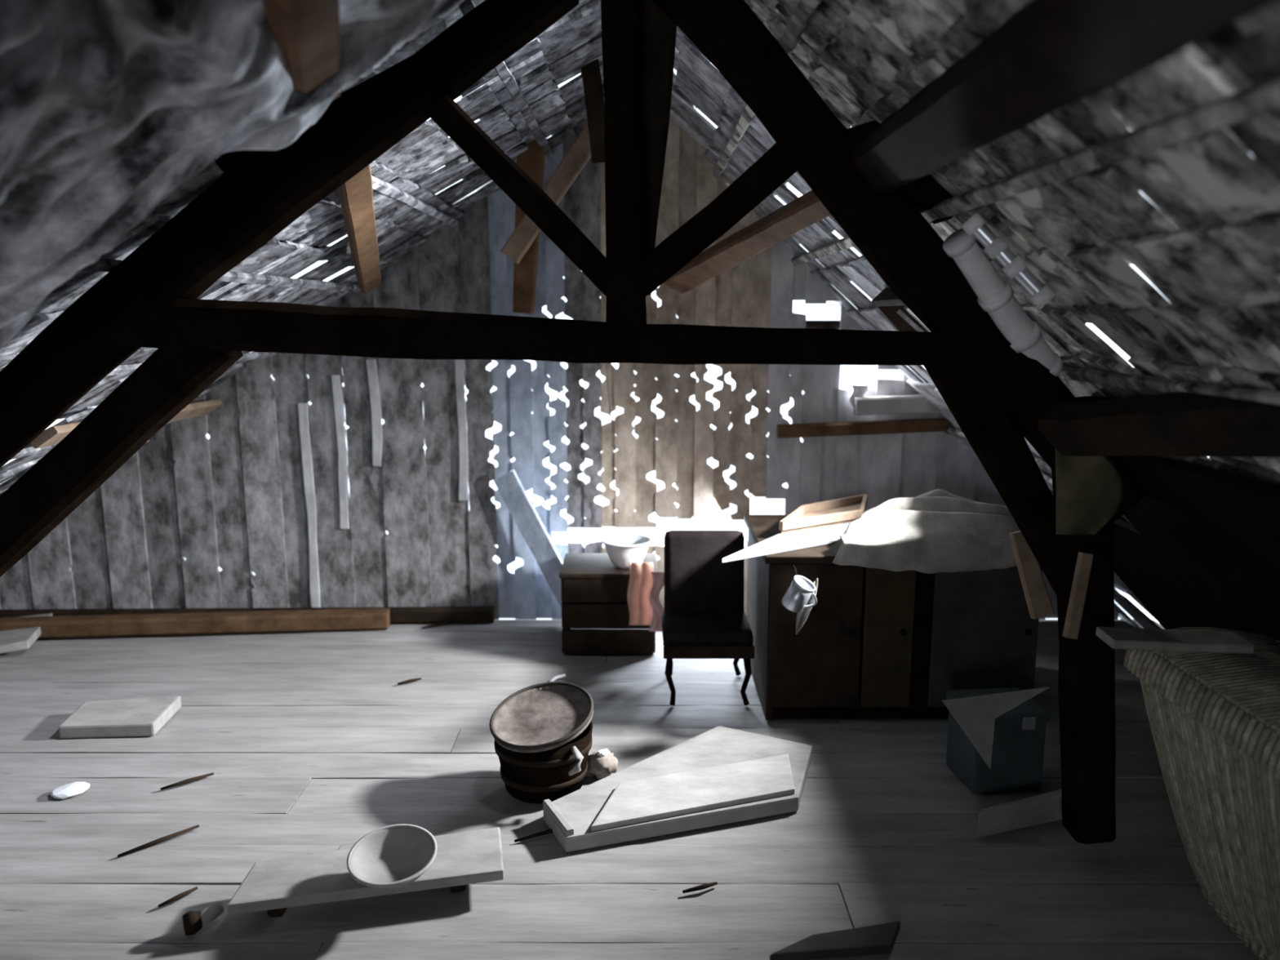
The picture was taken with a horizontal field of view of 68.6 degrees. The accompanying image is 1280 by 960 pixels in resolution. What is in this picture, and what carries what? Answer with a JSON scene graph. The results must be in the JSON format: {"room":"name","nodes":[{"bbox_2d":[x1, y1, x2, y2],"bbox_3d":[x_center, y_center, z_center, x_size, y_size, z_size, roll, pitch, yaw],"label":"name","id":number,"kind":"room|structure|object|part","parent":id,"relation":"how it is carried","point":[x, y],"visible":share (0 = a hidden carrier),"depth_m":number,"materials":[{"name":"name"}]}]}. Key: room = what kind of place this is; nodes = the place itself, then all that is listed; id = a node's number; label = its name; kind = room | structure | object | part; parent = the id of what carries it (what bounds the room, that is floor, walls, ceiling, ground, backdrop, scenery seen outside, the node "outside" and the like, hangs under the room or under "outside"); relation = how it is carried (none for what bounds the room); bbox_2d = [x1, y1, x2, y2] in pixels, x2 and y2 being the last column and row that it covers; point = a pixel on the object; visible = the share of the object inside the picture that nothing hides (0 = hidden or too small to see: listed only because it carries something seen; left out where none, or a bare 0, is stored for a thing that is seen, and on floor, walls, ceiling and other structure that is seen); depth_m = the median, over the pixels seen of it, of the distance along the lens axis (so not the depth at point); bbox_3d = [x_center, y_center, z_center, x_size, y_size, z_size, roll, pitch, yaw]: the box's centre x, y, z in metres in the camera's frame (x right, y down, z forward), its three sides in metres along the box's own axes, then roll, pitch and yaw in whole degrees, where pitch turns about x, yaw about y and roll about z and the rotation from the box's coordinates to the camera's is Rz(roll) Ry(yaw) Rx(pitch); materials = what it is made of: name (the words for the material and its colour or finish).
{"room":"attic","nodes":[
{"label":"attic","id":0,"kind":"room"},
{"bbox_2d":[0,0,604,495],"bbox_3d":[-1.866,-0.030,1.354,3.958,2.619,6.677,0,10,0],"label":"roof","id":1,"kind":"structure","parent":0,"point":[522,94],"depth_m":3.29,"materials":[{"name":"grey wood"}]},
{"bbox_2d":[0,0,463,349],"bbox_3d":[-0.894,-0.480,1.301,1.928,1.363,1.335,0,10,0],"label":"sheet","id":2,"kind":"object","parent":1,"relation":"hanging from","point":[108,108],"visible":0.95,"depth_m":1.55,"materials":[{"name":"grey fabric"}]},
{"bbox_2d":[261,0,341,100],"bbox_3d":[-0.559,-0.749,1.564,0.115,0.131,0.721,-3,10,-17],"label":"wooden beam","id":3,"kind":"structure","parent":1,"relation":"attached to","point":[306,33],"depth_m":1.49,"materials":[{"name":"brown wood"}]},
{"bbox_2d":[337,164,381,293],"bbox_3d":[-0.992,-0.865,3.356,0.101,0.357,1.629,-3,10,-14],"label":"wooden plank","id":4,"kind":"object","parent":1,"relation":"attached to","point":[355,195],"visible":0.91,"depth_m":3.12,"materials":[{"name":"brown wood"}]},
{"bbox_2d":[512,132,546,314],"bbox_3d":[-0.452,-1.348,4.020,0.122,1.252,0.351,-8,13,-39],"label":"post","id":5,"kind":"object","parent":1,"relation":"attached to","point":[531,161],"visible":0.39,"depth_m":4.14,"materials":[{"name":"brown wood"}]},
{"bbox_2d":[500,122,591,263],"bbox_3d":[-0.364,-1.192,3.902,0.443,0.569,0.050,0,10,0],"label":"rafter piece","id":6,"kind":"object","parent":1,"relation":"attached to","point":[579,153],"visible":0.69,"depth_m":3.88,"materials":[{"name":"brown wood"}]},
{"bbox_2d":[581,58,604,163],"bbox_3d":[-0.192,-1.530,3.462,0.078,0.675,0.241,6,12,30],"label":"rafter piece","id":7,"kind":"object","parent":1,"relation":"attached to","point":[591,73],"visible":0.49,"depth_m":3.50,"materials":[{"name":"brown wood"}]},
{"bbox_2d":[0,109,1118,619],"bbox_3d":[-0.711,-0.559,4.509,6.209,2.538,0.104,0,10,0],"label":"wall","id":8,"kind":"structure","parent":0,"point":[267,495],"depth_m":4.55,"materials":[{"name":"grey wood"}]},
{"bbox_2d":[30,399,222,448],"bbox_3d":[-2.036,-0.251,3.854,0.098,0.103,1.392,0,10,-2],"label":"board","id":9,"kind":"object","parent":8,"relation":"attached to","point":[53,435],"visible":0.41,"depth_m":3.28,"materials":[{"name":"brown wood"}]},
{"bbox_2d":[777,417,955,438],"bbox_3d":[1.173,-0.254,4.474,1.030,0.102,0.070,0,10,0],"label":"ledger","id":10,"kind":"object","parent":8,"relation":"attached to","point":[933,424],"visible":0.79,"depth_m":4.44,"materials":[{"name":"brown wood"}]},
{"bbox_2d":[853,395,941,415],"bbox_3d":[1.271,-0.357,4.435,0.510,0.100,0.060,0,10,0],"label":"ledger","id":11,"kind":"object","parent":10,"relation":"on","point":[904,404],"visible":0.72,"depth_m":4.41,"materials":[{"name":"grey wood"}]},
{"bbox_2d":[848,385,868,406],"bbox_3d":[1.041,-0.401,4.460,0.089,0.102,0.012,0,10,0],"label":"cloth","id":12,"kind":"object","parent":11,"relation":"hanging from","point":[858,391],"visible":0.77,"depth_m":4.46,"materials":[{"name":"white fabric"}]},
{"bbox_2d":[0,619,1259,959],"bbox_3d":[-0.650,1.307,1.499,6.600,0.106,6.800,0,10,0],"label":"floor","id":13,"kind":"structure","parent":0,"point":[311,742],"depth_m":2.80,"materials":[{"name":"grey wood"}]},
{"bbox_2d":[0,613,52,653],"bbox_3d":[-3.027,0.719,4.334,0.487,0.068,0.555,-4,11,-20],"label":"board","id":14,"kind":"object","parent":13,"relation":"on","point":[12,640],"visible":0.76,"depth_m":4.23,"materials":[{"name":"grey wood"}]},
{"bbox_2d":[49,782,90,799],"bbox_3d":[-1.812,0.986,2.981,0.110,0.026,0.091,-5,11,-28],"label":"chip","id":15,"kind":"object","parent":13,"relation":"on","point":[71,789],"visible":1,"depth_m":2.97,"materials":[{"name":"white"}]},
{"bbox_2d":[58,695,181,737],"bbox_3d":[-1.930,0.879,3.481,0.343,0.049,0.259,-1,10,-5],"label":"board","id":16,"kind":"object","parent":13,"relation":"on","point":[140,717],"visible":1,"depth_m":3.42,"materials":[{"name":"grey wood"}]},
{"bbox_2d":[117,824,199,857],"bbox_3d":[-1.380,1.035,2.694,0.017,0.015,0.221,10,14,43],"label":"twig","id":17,"kind":"object","parent":13,"relation":"on","point":[175,834],"visible":1,"depth_m":2.69,"materials":[{"name":"brown wood"}]},
{"bbox_2d":[158,886,197,907],"bbox_3d":[-1.197,1.081,2.434,0.017,0.015,0.101,8,13,38],"label":"twig","id":18,"kind":"object","parent":13,"relation":"on","point":[182,895],"visible":1,"depth_m":2.43,"materials":[{"name":"brown wood"}]},
{"bbox_2d":[160,772,213,790],"bbox_3d":[-1.465,0.975,3.038,0.161,0.015,0.017,-8,13,-39],"label":"twig","id":19,"kind":"object","parent":13,"relation":"on","point":[193,779],"visible":1,"depth_m":3.03,"materials":[{"name":"brown wood"}]},
{"bbox_2d":[0,608,390,638],"bbox_3d":[-2.110,0.684,4.466,1.787,0.090,0.104,-1,10,-5],"label":"beam","id":20,"kind":"structure","parent":13,"relation":"on","point":[364,619],"depth_m":4.43,"materials":[{"name":"brown wood"}]},
{"bbox_2d":[182,902,223,935],"bbox_3d":[-1.081,1.082,2.320,0.055,0.056,0.100,8,13,40],"label":"stick","id":21,"kind":"object","parent":13,"relation":"on","point":[193,921],"visible":1,"depth_m":2.30,"materials":[{"name":"brown wood"}]},
{"bbox_3d":[-1.099,1.086,2.299,0.034,0.056,0.056,-7,12,-35],"label":"knob","id":22,"kind":"part","parent":21,"relation":"part of","materials":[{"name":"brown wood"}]},
{"bbox_2d":[0,606,494,623],"bbox_3d":[-1.960,0.668,4.600,2.480,0.070,0.062,0,10,-1],"label":"baseboard","id":23,"kind":"structure","parent":13,"relation":"on","point":[409,614],"depth_m":4.59,"materials":[{"name":"brown wood"}]},
{"bbox_2d":[226,826,503,917],"bbox_3d":[-0.700,1.043,2.466,0.676,0.080,0.214,-2,10,-12],"label":"plank","id":24,"kind":"object","parent":13,"relation":"on","point":[463,859],"visible":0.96,"depth_m":2.41,"materials":[{"name":"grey wood"}]},
{"bbox_2d":[346,823,437,889],"bbox_3d":[-0.625,0.967,2.370,0.222,0.086,0.219,0,10,0],"label":"bowl","id":25,"kind":"object","parent":24,"relation":"on","point":[389,857],"visible":1,"depth_m":2.40,"materials":[{"name":"white ceramic"}]},
{"bbox_2d":[397,677,421,684],"bbox_3d":[-0.950,0.829,3.868,0.101,0.015,0.017,-7,12,-34],"label":"twig","id":26,"kind":"object","parent":13,"relation":"on","point":[419,678],"visible":1,"depth_m":3.86,"materials":[{"name":"brown wood"}]},
{"bbox_2d":[422,622,450,628],"bbox_3d":[-0.986,0.705,4.571,0.161,0.015,0.017,-7,12,-34],"label":"twig","id":27,"kind":"object","parent":13,"relation":"on","point":[443,623],"visible":1,"depth_m":4.56,"materials":[{"name":"brown wood"}]},
{"bbox_2d":[493,469,563,608],"bbox_3d":[-0.479,0.317,4.524,0.464,0.738,0.040,2,10,10],"label":"plank","id":28,"kind":"object","parent":13,"relation":"on","point":[529,523],"visible":0.74,"depth_m":4.51,"materials":[{"name":"grey wood"}]},
{"bbox_2d":[514,828,552,842],"bbox_3d":[-0.262,1.027,2.743,0.220,0.015,0.016,-5,11,-28],"label":"twig","id":29,"kind":"object","parent":13,"relation":"on","point":[548,831],"visible":0.59,"depth_m":2.72,"materials":[{"name":"brown wood"}]},
{"bbox_2d":[488,681,593,804],"bbox_3d":[-0.312,0.839,2.991,0.331,0.298,0.327,0,10,0],"label":"tub","id":30,"kind":"object","parent":13,"relation":"on","point":[541,733],"visible":1,"depth_m":2.92,"materials":[{"name":"brown wood"}]},
{"bbox_3d":[-0.310,0.754,2.979,0.326,0.107,0.322,0,10,0],"label":"lid","id":31,"kind":"part","parent":30,"relation":"part of","materials":[{"name":"grey metal"}]},
{"bbox_3d":[-0.198,0.861,2.862,0.038,0.086,0.050,-9,14,-43],"label":"handle","id":32,"kind":"part","parent":30,"relation":"part of","materials":[{"name":"silver metal"}]},
{"bbox_2d":[548,673,565,681],"bbox_3d":[-0.345,0.824,3.897,0.019,0.022,0.095,7,12,36],"label":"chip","id":33,"kind":"object","parent":13,"relation":"on","point":[561,676],"visible":0.81,"depth_m":3.90,"materials":[{"name":"white paint"}]},
{"bbox_2d":[586,750,617,778],"bbox_3d":[-0.127,0.938,3.095,0.110,0.086,0.096,0,10,0],"label":"clay lump","id":34,"kind":"object","parent":13,"relation":"on","point":[599,766],"visible":0.89,"depth_m":3.06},
{"bbox_2d":[596,748,610,756],"bbox_3d":[-0.121,0.899,3.087,0.053,0.025,0.032,-9,13,-41],"label":"chip","id":35,"kind":"object","parent":34,"relation":"on","point":[602,753],"visible":1,"depth_m":3.07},
{"bbox_2d":[559,553,657,653],"bbox_3d":[-0.140,0.563,4.323,0.430,0.372,0.370,0,10,0],"label":"nightstand","id":36,"kind":"object","parent":13,"relation":"on","point":[594,591],"visible":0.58,"depth_m":4.16,"materials":[{"name":"brown wood"}]},
{"bbox_2d":[601,533,652,568],"bbox_3d":[-0.060,0.327,4.221,0.228,0.124,0.228,0,10,0],"label":"basin","id":37,"kind":"object","parent":36,"relation":"on","point":[622,549],"visible":0.94,"depth_m":4.16,"materials":[{"name":"white ceramic"}]},
{"bbox_2d":[626,562,653,625],"bbox_3d":[0.003,0.496,4.078,0.117,0.286,0.018,0,10,0],"label":"cloth","id":38,"kind":"object","parent":36,"relation":"hanging from","point":[641,580],"visible":0.95,"depth_m":4.07,"materials":[{"name":"fabric"}]},
{"bbox_2d":[648,571,664,631],"bbox_3d":[0.088,0.522,4.011,0.098,0.268,0.028,-1,10,-3],"label":"cloth","id":39,"kind":"object","parent":36,"relation":"hanging from","point":[658,584],"visible":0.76,"depth_m":4.01,"materials":[{"name":"pink fabric"}]},
{"bbox_2d":[542,725,812,852],"bbox_3d":[0.187,0.969,2.922,0.968,0.067,0.503,-10,14,-43],"label":"wooden board","id":40,"kind":"object","parent":13,"relation":"on","point":[718,775],"visible":1,"depth_m":2.86,"materials":[{"name":"white wood"}]},
{"bbox_2d":[682,881,717,893],"bbox_3d":[0.160,1.074,2.473,0.101,0.015,0.016,-4,11,-23],"label":"twig","id":41,"kind":"object","parent":13,"relation":"on","point":[702,886],"visible":1,"depth_m":2.47,"materials":[{"name":"brown wood"}]},
{"bbox_2d":[662,530,755,705],"bbox_3d":[0.265,0.542,3.762,0.350,0.623,0.383,0,10,0],"label":"chair","id":42,"kind":"object","parent":13,"relation":"on","point":[704,616],"visible":1,"depth_m":3.83,"materials":[{"name":"fabric"}]},
{"bbox_3d":[0.123,0.714,3.922,0.047,0.224,0.042,-8,13,-38],"label":"leg","id":43,"kind":"part","parent":42,"relation":"part of","materials":[{"name":"brown wood"}]},
{"bbox_3d":[0.123,0.763,3.648,0.046,0.224,0.042,8,13,38],"label":"leg","id":44,"kind":"part","parent":42,"relation":"part of","materials":[{"name":"brown wood"}]},
{"bbox_3d":[0.265,0.388,3.876,0.330,0.359,0.105,0,10,0],"label":"backrest","id":45,"kind":"part","parent":42,"relation":"part of","materials":[{"name":"fabric"}]},
{"bbox_3d":[0.265,0.601,3.761,0.350,0.090,0.300,0,10,0],"label":"seat","id":46,"kind":"part","parent":42,"relation":"part of","materials":[{"name":"fabric"}]},
{"bbox_3d":[0.411,0.715,3.924,0.042,0.226,0.047,-5,11,-27],"label":"leg","id":47,"kind":"part","parent":42,"relation":"part of","materials":[{"name":"brown wood"}]},
{"bbox_3d":[0.412,0.764,3.648,0.042,0.226,0.048,4,11,22],"label":"leg","id":48,"kind":"part","parent":42,"relation":"part of","materials":[{"name":"brown wood"}]},
{"bbox_2d":[769,921,900,959],"bbox_3d":[0.476,1.111,2.237,0.356,0.024,0.078,-2,10,-13],"label":"board","id":49,"kind":"object","parent":13,"relation":"on","point":[879,939],"visible":1,"depth_m":2.22,"materials":[{"name":"grey wood"}]},
{"bbox_2d":[743,514,1042,719],"bbox_3d":[0.965,0.528,3.768,1.030,0.642,0.720,0,10,0],"label":"sideboard","id":50,"kind":"object","parent":13,"relation":"on","point":[874,642],"visible":0.67,"depth_m":3.44,"materials":[{"name":"brown wood"}]},
{"bbox_3d":[0.482,0.538,3.791,0.025,0.614,0.680,0,10,0],"label":"panel","id":51,"kind":"part","parent":50,"relation":"part of","materials":[{"name":"brown wood"}]},
{"bbox_2d":[722,522,850,563],"bbox_3d":[0.623,0.224,3.584,0.927,0.019,0.182,-7,12,-33],"label":"paper stack","id":52,"kind":"object","parent":50,"relation":"on","point":[802,539],"visible":0.76,"depth_m":3.51,"materials":[{"name":"white paper"}]},
{"bbox_2d":[778,493,867,533],"bbox_3d":[0.785,0.138,3.878,0.717,0.046,0.223,-8,13,-37],"label":"wooden tray","id":53,"kind":"object","parent":52,"relation":"on","point":[846,509],"visible":0.92,"depth_m":3.82,"materials":[{"name":"brown wood"}]},
{"bbox_2d":[781,564,817,613],"bbox_3d":[0.544,0.388,3.289,0.108,0.140,0.167,-5,11,-28],"label":"mug","id":54,"kind":"object","parent":50,"relation":"hanging from","point":[801,588],"visible":1,"depth_m":3.25,"materials":[{"name":"silver metal"}]},
{"bbox_3d":[0.591,0.418,3.271,0.053,0.069,0.022,2,10,12],"label":"handle","id":55,"kind":"part","parent":54,"relation":"part of","materials":[{"name":"metal"}]},
{"bbox_2d":[795,577,817,635],"bbox_3d":[0.596,0.457,3.345,0.077,0.213,0.048,0,10,0],"label":"cloth","id":56,"kind":"object","parent":50,"relation":"hanging from","point":[802,616],"visible":0.65,"depth_m":3.34,"materials":[{"name":"white fabric"}]},
{"bbox_3d":[0.641,0.572,3.441,0.337,0.549,0.020,0,10,0],"label":"door","id":57,"kind":"part","parent":50,"relation":"part of","materials":[{"name":"brown wood"}]},
{"bbox_3d":[0.770,0.556,3.420,0.020,0.020,0.020,0,10,0],"label":"knob","id":58,"kind":"part","parent":50,"relation":"part of","materials":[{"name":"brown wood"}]},
{"bbox_3d":[0.910,0.572,3.441,0.180,0.549,0.020,0,10,0],"label":"door","id":59,"kind":"part","parent":50,"relation":"part of","materials":[{"name":"brown wood"}]},
{"bbox_3d":[0.965,0.781,3.823,0.940,0.025,0.660,0,10,0],"label":"panel","id":60,"kind":"part","parent":50,"relation":"part of","materials":[{"name":"brown wood"}]},
{"bbox_3d":[0.965,0.481,4.116,0.940,0.614,0.020,0,10,0],"label":"panel","id":61,"kind":"part","parent":50,"relation":"part of","materials":[{"name":"brown wood"}]},
{"bbox_3d":[0.960,0.556,3.420,0.020,0.020,0.020,0,10,0],"label":"knob","id":62,"kind":"part","parent":50,"relation":"part of","materials":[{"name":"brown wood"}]},
{"bbox_2d":[832,488,1019,573],"bbox_3d":[1.083,0.170,3.617,0.763,0.230,0.629,1,10,3],"label":"cloth bundle","id":63,"kind":"object","parent":50,"relation":"on","point":[936,531],"visible":0.94,"depth_m":3.35,"materials":[{"name":"white fabric"}]},
{"bbox_3d":[1.264,0.572,3.441,0.387,0.549,0.020,0,10,0],"label":"door","id":64,"kind":"part","parent":50,"relation":"part of","materials":[{"name":"grey wood"}]},
{"bbox_3d":[1.417,0.556,3.420,0.020,0.020,0.020,0,10,0],"label":"knob","id":65,"kind":"part","parent":50,"relation":"part of","materials":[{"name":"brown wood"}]},
{"bbox_2d":[946,687,1050,793],"bbox_3d":[1.155,0.846,3.050,0.250,0.265,0.222,-1,10,-7],"label":"box","id":66,"kind":"object","parent":13,"relation":"on","point":[1020,732],"visible":0.81,"depth_m":2.96,"materials":[{"name":"cardboard"}]},
{"bbox_2d":[942,686,1049,769],"bbox_3d":[1.090,0.765,2.880,0.335,0.256,0.025,-1,10,-3],"label":"paper sheet","id":67,"kind":"object","parent":66,"relation":"attached to","point":[976,716],"visible":1,"depth_m":2.87,"materials":[{"name":"grey paper"}]},
{"bbox_3d":[1.155,0.729,3.032,0.250,0.030,0.215,-1,10,-7],"label":"lid","id":68,"kind":"part","parent":66,"relation":"part of","materials":[{"name":"cardboard"}]},
{"bbox_2d":[977,789,1062,836],"bbox_3d":[1.133,0.989,2.773,0.338,0.079,0.041,-4,11,-22],"label":"plank","id":69,"kind":"object","parent":13,"relation":"on","point":[1046,807],"visible":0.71,"depth_m":2.76,"materials":[{"name":"grey wood"}]},
{"bbox_2d":[1096,626,1279,959],"bbox_3d":[1.390,0.763,2.125,0.555,0.737,0.746,0,10,0],"label":"hamper","id":70,"kind":"object","parent":13,"relation":"on","point":[1214,718],"depth_m":2.15,"materials":[{"name":"wicker"}]},
{"bbox_3d":[1.273,0.383,2.240,0.316,0.028,0.103,1,10,3],"label":"slat","id":71,"kind":"part","parent":70,"relation":"part of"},
{"bbox_3d":[1.431,0.453,2.070,0.341,0.038,0.682,0,10,0],"label":"lid","id":72,"kind":"part","parent":70,"relation":"part of","materials":[{"name":"wicker"}]},
{"bbox_2d":[669,0,1279,629],"bbox_3d":[1.264,0.009,1.378,2.632,2.672,6.749,0,10,0],"label":"roof","id":73,"kind":"structure","parent":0,"point":[1061,188],"depth_m":1.75,"materials":[{"name":"grey wood"}]},
{"bbox_2d":[0,0,1146,844],"bbox_3d":[-0.431,-0.159,2.442,3.477,2.317,0.225,0,10,0],"label":"roof truss","id":74,"kind":"object","parent":73,"relation":"attached to","point":[997,395],"visible":0.88,"depth_m":2.31,"materials":[{"name":"brown wood"}]},
{"bbox_3d":[-0.038,-0.809,2.299,0.113,0.880,0.120,0,10,0],"label":"king post","id":75,"kind":"part","parent":74,"relation":"part of","materials":[{"name":"brown wood"}]},
{"bbox_2d":[942,228,1063,376],"bbox_3d":[0.884,-0.414,2.276,0.390,0.372,0.091,-5,11,-27],"label":"pipe","id":76,"kind":"object","parent":74,"relation":"attached to","point":[996,297],"visible":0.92,"depth_m":2.23,"materials":[{"name":"grey metal"}]},
{"bbox_2d":[1008,529,1054,618],"bbox_3d":[1.095,0.263,2.623,0.134,0.251,0.050,5,11,28],"label":"stick","id":77,"kind":"object","parent":74,"relation":"attached to","point":[1039,604],"visible":0.83,"depth_m":2.61,"materials":[{"name":"brown wood"}]},
{"bbox_2d":[852,0,1279,193],"bbox_3d":[0.588,-0.619,1.368,0.175,0.174,1.810,0,10,0],"label":"purlin","id":78,"kind":"object","parent":74,"relation":"attached to","point":[1049,55],"visible":0.92,"depth_m":1.27,"materials":[{"name":"brown wood"}]},
{"bbox_2d":[1062,551,1093,639],"bbox_3d":[1.101,0.290,2.356,0.073,0.220,0.032,-6,12,-31],"label":"stick","id":79,"kind":"object","parent":74,"relation":"attached to","point":[1084,561],"visible":1,"depth_m":2.35,"materials":[{"name":"brown wood"}]},
{"bbox_3d":[1.187,0.387,2.513,0.241,1.217,0.120,0,10,0],"label":"post","id":80,"kind":"part","parent":74,"relation":"part of","materials":[{"name":"brown wood"}]},
{"bbox_2d":[1055,448,1124,534],"bbox_3d":[1.128,0.029,2.350,0.189,0.232,0.046,0,10,0],"label":"sacking","id":81,"kind":"object","parent":74,"relation":"hanging from","point":[1091,491],"visible":0.9,"depth_m":2.35,"materials":[{"name":"brown fabric"}]},
{"bbox_2d":[1037,385,1279,457],"bbox_3d":[1.130,-0.106,1.696,0.131,0.309,1.255,-1,10,-8],"label":"purlin","id":82,"kind":"object","parent":74,"relation":"attached to","point":[1177,424],"visible":0.93,"depth_m":1.89,"materials":[{"name":"brown wood"}]},
{"bbox_2d":[662,190,831,293],"bbox_3d":[0.355,-0.841,3.404,0.126,0.288,1.662,-2,10,-14],"label":"wooden beam","id":83,"kind":"structure","parent":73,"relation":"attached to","point":[806,210],"depth_m":3.24,"materials":[{"name":"brown wood"}]},
{"bbox_2d":[871,287,962,432],"bbox_3d":[1.136,-0.457,3.270,0.546,0.637,0.520,0,10,0],"label":"frame","id":84,"kind":"object","parent":73,"relation":"attached to","point":[886,301],"visible":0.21,"depth_m":3.48,"materials":[{"name":"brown wood"}]},
{"bbox_3d":[1.282,-0.228,3.311,0.179,0.171,0.520,0,10,0],"label":"sill","id":85,"kind":"part","parent":84,"relation":"part of","materials":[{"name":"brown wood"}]},
{"bbox_2d":[960,212,1056,308],"bbox_3d":[0.824,-0.492,2.099,0.209,0.213,0.045,2,10,13],"label":"pipe","id":86,"kind":"object","parent":73,"relation":"attached to","point":[996,247],"visible":1,"depth_m":2.08,"materials":[{"name":"metal"}]},
{"bbox_2d":[1049,455,1279,641],"bbox_3d":[1.748,0.577,2.008,1.122,1.188,2.952,0,10,0],"label":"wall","id":87,"kind":"structure","parent":0,"point":[1202,548],"depth_m":2.35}
]}

